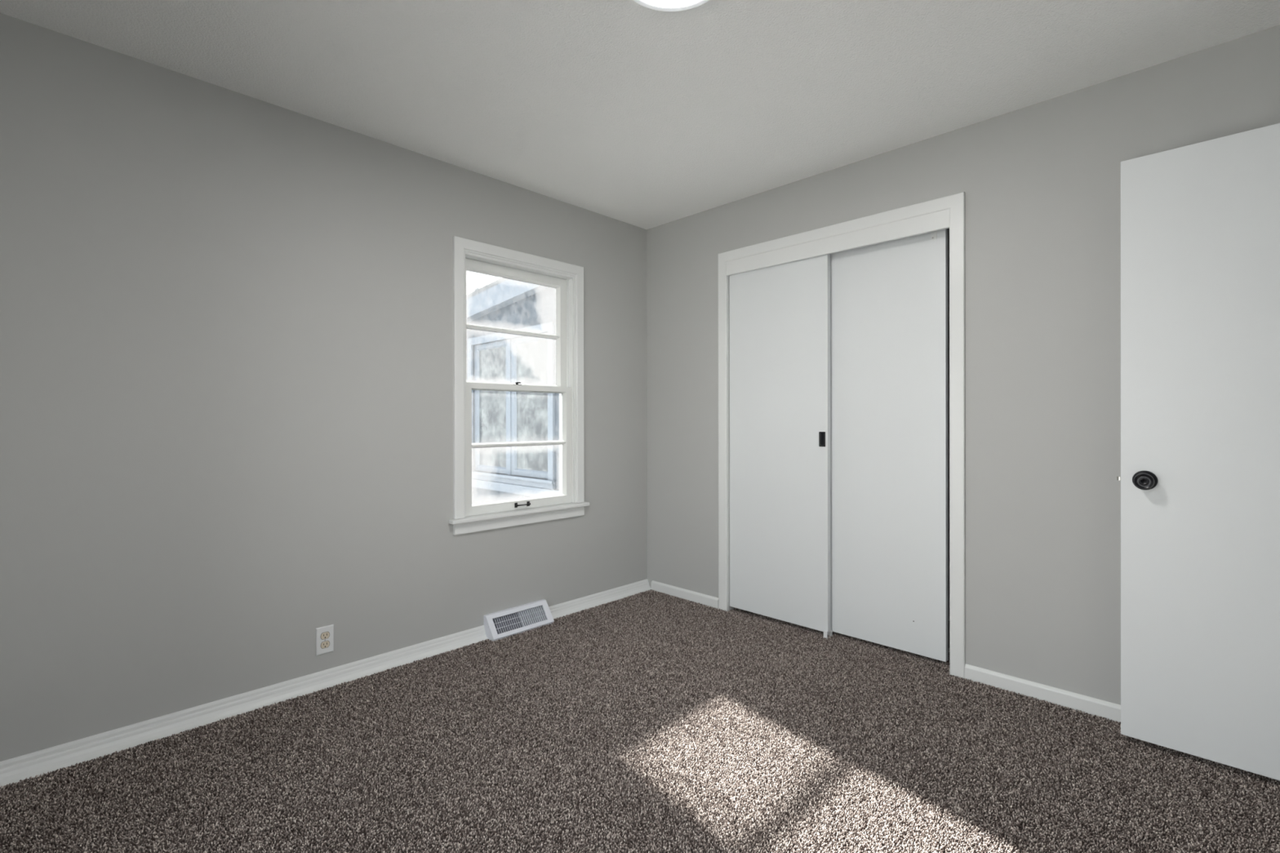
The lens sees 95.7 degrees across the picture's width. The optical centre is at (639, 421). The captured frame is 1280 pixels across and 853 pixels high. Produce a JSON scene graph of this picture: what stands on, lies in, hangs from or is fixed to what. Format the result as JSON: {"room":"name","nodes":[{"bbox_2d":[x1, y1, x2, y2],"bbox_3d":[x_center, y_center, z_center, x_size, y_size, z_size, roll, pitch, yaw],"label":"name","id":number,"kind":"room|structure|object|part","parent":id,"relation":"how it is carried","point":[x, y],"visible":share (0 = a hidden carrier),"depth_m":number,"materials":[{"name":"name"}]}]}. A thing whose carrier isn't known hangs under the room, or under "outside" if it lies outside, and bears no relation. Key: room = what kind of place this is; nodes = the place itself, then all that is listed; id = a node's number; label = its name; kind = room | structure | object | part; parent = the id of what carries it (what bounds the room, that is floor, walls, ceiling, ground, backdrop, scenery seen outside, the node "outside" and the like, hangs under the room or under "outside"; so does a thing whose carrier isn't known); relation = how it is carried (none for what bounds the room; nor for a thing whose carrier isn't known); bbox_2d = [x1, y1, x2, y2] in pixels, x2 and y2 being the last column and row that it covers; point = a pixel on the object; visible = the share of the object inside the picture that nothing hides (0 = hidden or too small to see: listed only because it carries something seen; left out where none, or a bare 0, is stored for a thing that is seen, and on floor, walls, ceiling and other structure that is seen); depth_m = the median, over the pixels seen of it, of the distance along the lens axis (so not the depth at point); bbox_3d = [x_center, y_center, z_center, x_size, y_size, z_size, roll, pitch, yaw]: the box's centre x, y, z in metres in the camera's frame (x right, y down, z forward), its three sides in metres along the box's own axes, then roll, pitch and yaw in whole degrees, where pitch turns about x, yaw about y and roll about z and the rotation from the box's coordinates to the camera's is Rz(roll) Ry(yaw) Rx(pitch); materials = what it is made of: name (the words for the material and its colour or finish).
{"room":"empty bedroom","nodes":[
{"label":"empty bedroom","id":0,"kind":"room"},
{"bbox_2d":[0,13,647,761],"bbox_3d":[-0.885,-0.088,3.097,0.150,2.660,4.240,0,0,45],"label":"wall","id":1,"kind":"structure","parent":0,"point":[226,315],"depth_m":2.27,"materials":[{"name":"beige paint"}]},
{"bbox_2d":[0,625,488,786],"bbox_3d":[-1.512,1.110,2.320,0.051,0.065,2.007,0,0,45],"label":"baseboard","id":2,"kind":"structure","parent":1,"relation":"attached to","point":[14,770],"depth_m":2.21,"materials":[{"name":"white paint"}]},
{"bbox_2d":[315,624,333,655],"bbox_3d":[-1.362,0.946,2.503,0.007,0.117,0.070,0,0,45],"label":"electrical outlet","id":3,"kind":"object","parent":1,"relation":"attached to","point":[324,635],"visible":1,"depth_m":2.50,"materials":[{"name":"white plastic"}]},
{"bbox_2d":[320,640,329,648],"bbox_3d":[-1.361,0.966,2.502,0.001,0.030,0.037,0,0,45],"label":"receptacle","id":4,"kind":"object","parent":3,"relation":"attached to","point":[324,644],"depth_m":2.50,"materials":[{"name":"beige plastic"}]},
{"bbox_2d":[320,631,329,639],"bbox_3d":[-1.361,0.927,2.502,0.001,0.030,0.037,0,0,45],"label":"receptacle","id":5,"kind":"object","parent":3,"relation":"attached to","point":[324,635],"depth_m":2.50,"materials":[{"name":"beige plastic"}]},
{"bbox_2d":[448,235,589,535],"bbox_3d":[-0.716,-0.181,3.293,0.275,1.512,0.893,0,0,45],"label":"window","id":6,"kind":"structure","parent":1,"relation":"in","point":[468,255],"depth_m":3.26,"materials":[{"name":"white paint"}]},
{"bbox_3d":[-0.680,0.289,3.266,0.003,0.302,0.614,0,0,45],"label":"pane","id":7,"kind":"part","parent":6,"relation":"part of","materials":[{"name":"clear glass"}]},
{"bbox_3d":[-0.707,-0.518,3.284,0.036,0.682,0.716,0,0,45],"label":"sash","id":8,"kind":"part","parent":6,"relation":"part of","materials":[{"name":"white paint"}]},
{"bbox_3d":[-0.673,0.146,3.255,0.034,0.695,0.720,0,0,45],"label":"sash","id":9,"kind":"part","parent":6,"relation":"part of","materials":[{"name":"white paint"}]},
{"bbox_3d":[-0.633,0.505,3.213,0.044,0.021,0.893,0,0,45],"label":"sill","id":10,"kind":"part","parent":6,"relation":"part of","materials":[{"name":"white paint"}]},
{"bbox_3d":[-0.702,-0.180,3.283,0.150,1.393,0.754,0,0,45],"label":"frame","id":11,"kind":"part","parent":6,"relation":"part of","materials":[{"name":"white paint"}]},
{"bbox_3d":[-0.652,0.467,3.234,0.025,0.026,0.099,0,0,45],"label":"sash handle","id":12,"kind":"part","parent":6,"relation":"part of","materials":[{"name":"black metal"}]},
{"bbox_3d":[-0.719,-0.355,3.292,0.003,0.284,0.608,0,0,45],"label":"pane","id":13,"kind":"part","parent":6,"relation":"part of","materials":[{"name":"clear glass"}]},
{"bbox_2d":[548,578,651,619],"bbox_3d":[-0.234,1.106,3.613,0.051,0.065,0.856,0,0,45],"label":"baseboard","id":14,"kind":"structure","parent":1,"relation":"attached to","point":[557,611],"depth_m":3.60,"materials":[{"name":"white paint"}]},
{"bbox_2d":[483,599,554,641],"bbox_3d":[-0.653,1.081,3.153,0.100,0.116,0.386,0,0,45],"label":"floor vent","id":15,"kind":"object","parent":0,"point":[500,624],"visible":1,"depth_m":3.14,"materials":[{"name":"white metal"}]},
{"bbox_2d":[0,0,1279,229],"bbox_3d":[0.837,-1.359,1.476,4.580,0.120,4.120,0,0,45],"label":"ceiling","id":16,"kind":"structure","parent":0,"point":[630,112],"depth_m":2.12,"materials":[{"name":"white paint"}]},
{"bbox_2d":[633,0,709,11],"bbox_3d":[0.096,-1.286,1.640,0.330,0.023,0.330,0,0,45],"label":"ceiling light","id":17,"kind":"object","parent":16,"relation":"in","point":[659,5],"visible":1,"depth_m":1.77,"materials":[{"name":"white glass"}]},
{"bbox_2d":[0,594,1279,852],"bbox_3d":[0.841,1.192,1.480,4.580,0.100,4.120,0,0,45],"label":"floor","id":18,"kind":"structure","parent":0,"point":[277,765],"depth_m":1.80,"materials":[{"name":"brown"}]},
{"bbox_2d":[0,589,1279,852],"bbox_3d":[0.195,1.134,1.720,3.233,0.015,3.552,0,0,45],"label":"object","id":19,"kind":"structure","parent":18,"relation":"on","point":[735,632],"depth_m":1.91,"materials":[{"name":"carpet"}]},
{"bbox_2d":[822,630,834,638],"bbox_3d":[1.005,1.118,3.062,0.023,0.039,0.109,0,0,45],"label":"guide","id":20,"kind":"object","parent":18,"relation":"on","point":[826,633],"visible":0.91,"depth_m":3.03,"materials":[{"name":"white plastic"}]},
{"bbox_2d":[947,228,949,620],"bbox_3d":[1.434,-0.083,3.701,2.300,2.440,0.120,0,0,45],"label":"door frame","id":21,"kind":"structure","parent":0,"point":[948,228],"depth_m":3.30,"materials":[{"name":"white paint"}]},
{"bbox_2d":[646,24,1279,705],"bbox_3d":[1.253,-0.091,2.822,3.280,2.660,0.115,0,0,45],"label":"wall","id":22,"kind":"structure","parent":0,"point":[1040,182],"depth_m":2.40,"materials":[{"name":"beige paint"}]},
{"bbox_2d":[651,580,718,608],"bbox_3d":[0.278,1.105,3.699,0.556,0.065,0.014,0,0,45],"label":"baseboard","id":23,"kind":"structure","parent":22,"relation":"attached to","point":[704,599],"depth_m":3.68,"materials":[{"name":"white paint"}]},
{"bbox_2d":[729,253,831,632],"bbox_3d":[0.770,0.101,3.256,0.626,2.015,0.037,0,0,45],"label":"door","id":24,"kind":"structure","parent":22,"relation":"in","point":[780,398],"depth_m":3.21,"materials":[{"name":"white paint"}]},
{"bbox_3d":[0.962,0.095,3.049,0.035,0.078,0.012,0,0,45],"label":"finger pull","id":25,"kind":"part","parent":24,"relation":"part of","materials":[{"name":"black metal"}]},
{"bbox_2d":[821,432,824,445],"bbox_3d":[0.965,0.095,3.052,0.023,0.066,0.002,0,0,45],"label":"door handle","id":26,"kind":"object","parent":24,"relation":"on","point":[822,433],"depth_m":3.05,"materials":[{"name":"black metal"}]},
{"bbox_2d":[718,191,965,679],"bbox_3d":[0.995,0.063,3.067,1.344,2.148,0.130,0,0,45],"label":"trim","id":27,"kind":"structure","parent":22,"relation":"attached to","point":[948,211],"depth_m":2.76,"materials":[{"name":"white paint"}]},
{"bbox_2d":[830,228,948,662],"bbox_3d":[1.209,0.103,2.891,0.596,2.019,0.038,0,0,45],"label":"door","id":28,"kind":"structure","parent":22,"relation":"in","point":[889,300],"depth_m":2.84,"materials":[{"name":"white paint"}]},
{"bbox_3d":[1.373,-0.873,2.703,0.024,0.060,0.002,0,0,45],"label":"hanger plate","id":29,"kind":"part","parent":28,"relation":"part of","materials":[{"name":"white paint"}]},
{"bbox_2d":[964,663,1120,722],"bbox_3d":[1.906,1.105,2.090,1.323,0.065,0.014,0,0,45],"label":"baseboard","id":30,"kind":"structure","parent":22,"relation":"attached to","point":[1093,706],"depth_m":2.34,"materials":[{"name":"white paint"}]},
{"bbox_3d":[1.278,-0.088,0.428,0.120,2.660,3.485,0,0,45],"label":"wall","id":31,"kind":"structure","parent":0,"visible":0},
{"bbox_2d":[1116,123,1279,780],"bbox_3d":[1.986,0.096,1.796,0.786,2.030,0.142,0,0,45],"label":"door","id":32,"kind":"structure","parent":31,"relation":"in","point":[1199,478],"depth_m":1.91,"materials":[{"name":"white paint"}]},
{"bbox_3d":[1.728,0.205,1.983,0.054,0.054,0.044,0,0,45],"label":"knob","id":33,"kind":"part","parent":32,"relation":"part of","materials":[{"name":"black metal"}]},
{"label":"outside","id":34,"kind":"structure","parent":0,"visible":0},
{"bbox_3d":[-1.365,1.691,3.928,30.000,0.080,30.000,0,0,45],"label":"ground","id":35,"kind":"structure","parent":34,"visible":0},
{"bbox_2d":[466,276,559,502],"bbox_3d":[-0.719,0.054,7.007,5.090,3.362,2.905,0,0,45],"label":"window glass","id":36,"kind":"object","parent":35,"relation":"on","point":[500,473],"visible":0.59,"depth_m":5.64,"materials":[{"name":"grey"}]},
{"bbox_3d":[-1.512,-0.142,5.952,0.535,1.210,0.004,0,0,45],"label":"pane","id":37,"kind":"part","parent":36,"relation":"part of","materials":[{"name":"clear glass"}]},
{"bbox_3d":[-1.301,-0.137,5.672,1.500,1.490,0.022,0,0,45],"label":"window casing","id":38,"kind":"part","parent":36,"relation":"part of","materials":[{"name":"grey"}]},
{"bbox_3d":[-1.320,0.540,5.652,1.560,0.027,0.031,0,0,45],"label":"window sill","id":39,"kind":"part","parent":36,"relation":"part of","materials":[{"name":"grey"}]},
{"bbox_3d":[-1.014,-0.142,5.460,0.525,1.210,0.004,0,0,45],"label":"pane","id":40,"kind":"part","parent":36,"relation":"part of","materials":[{"name":"clear glass"}]}
]}

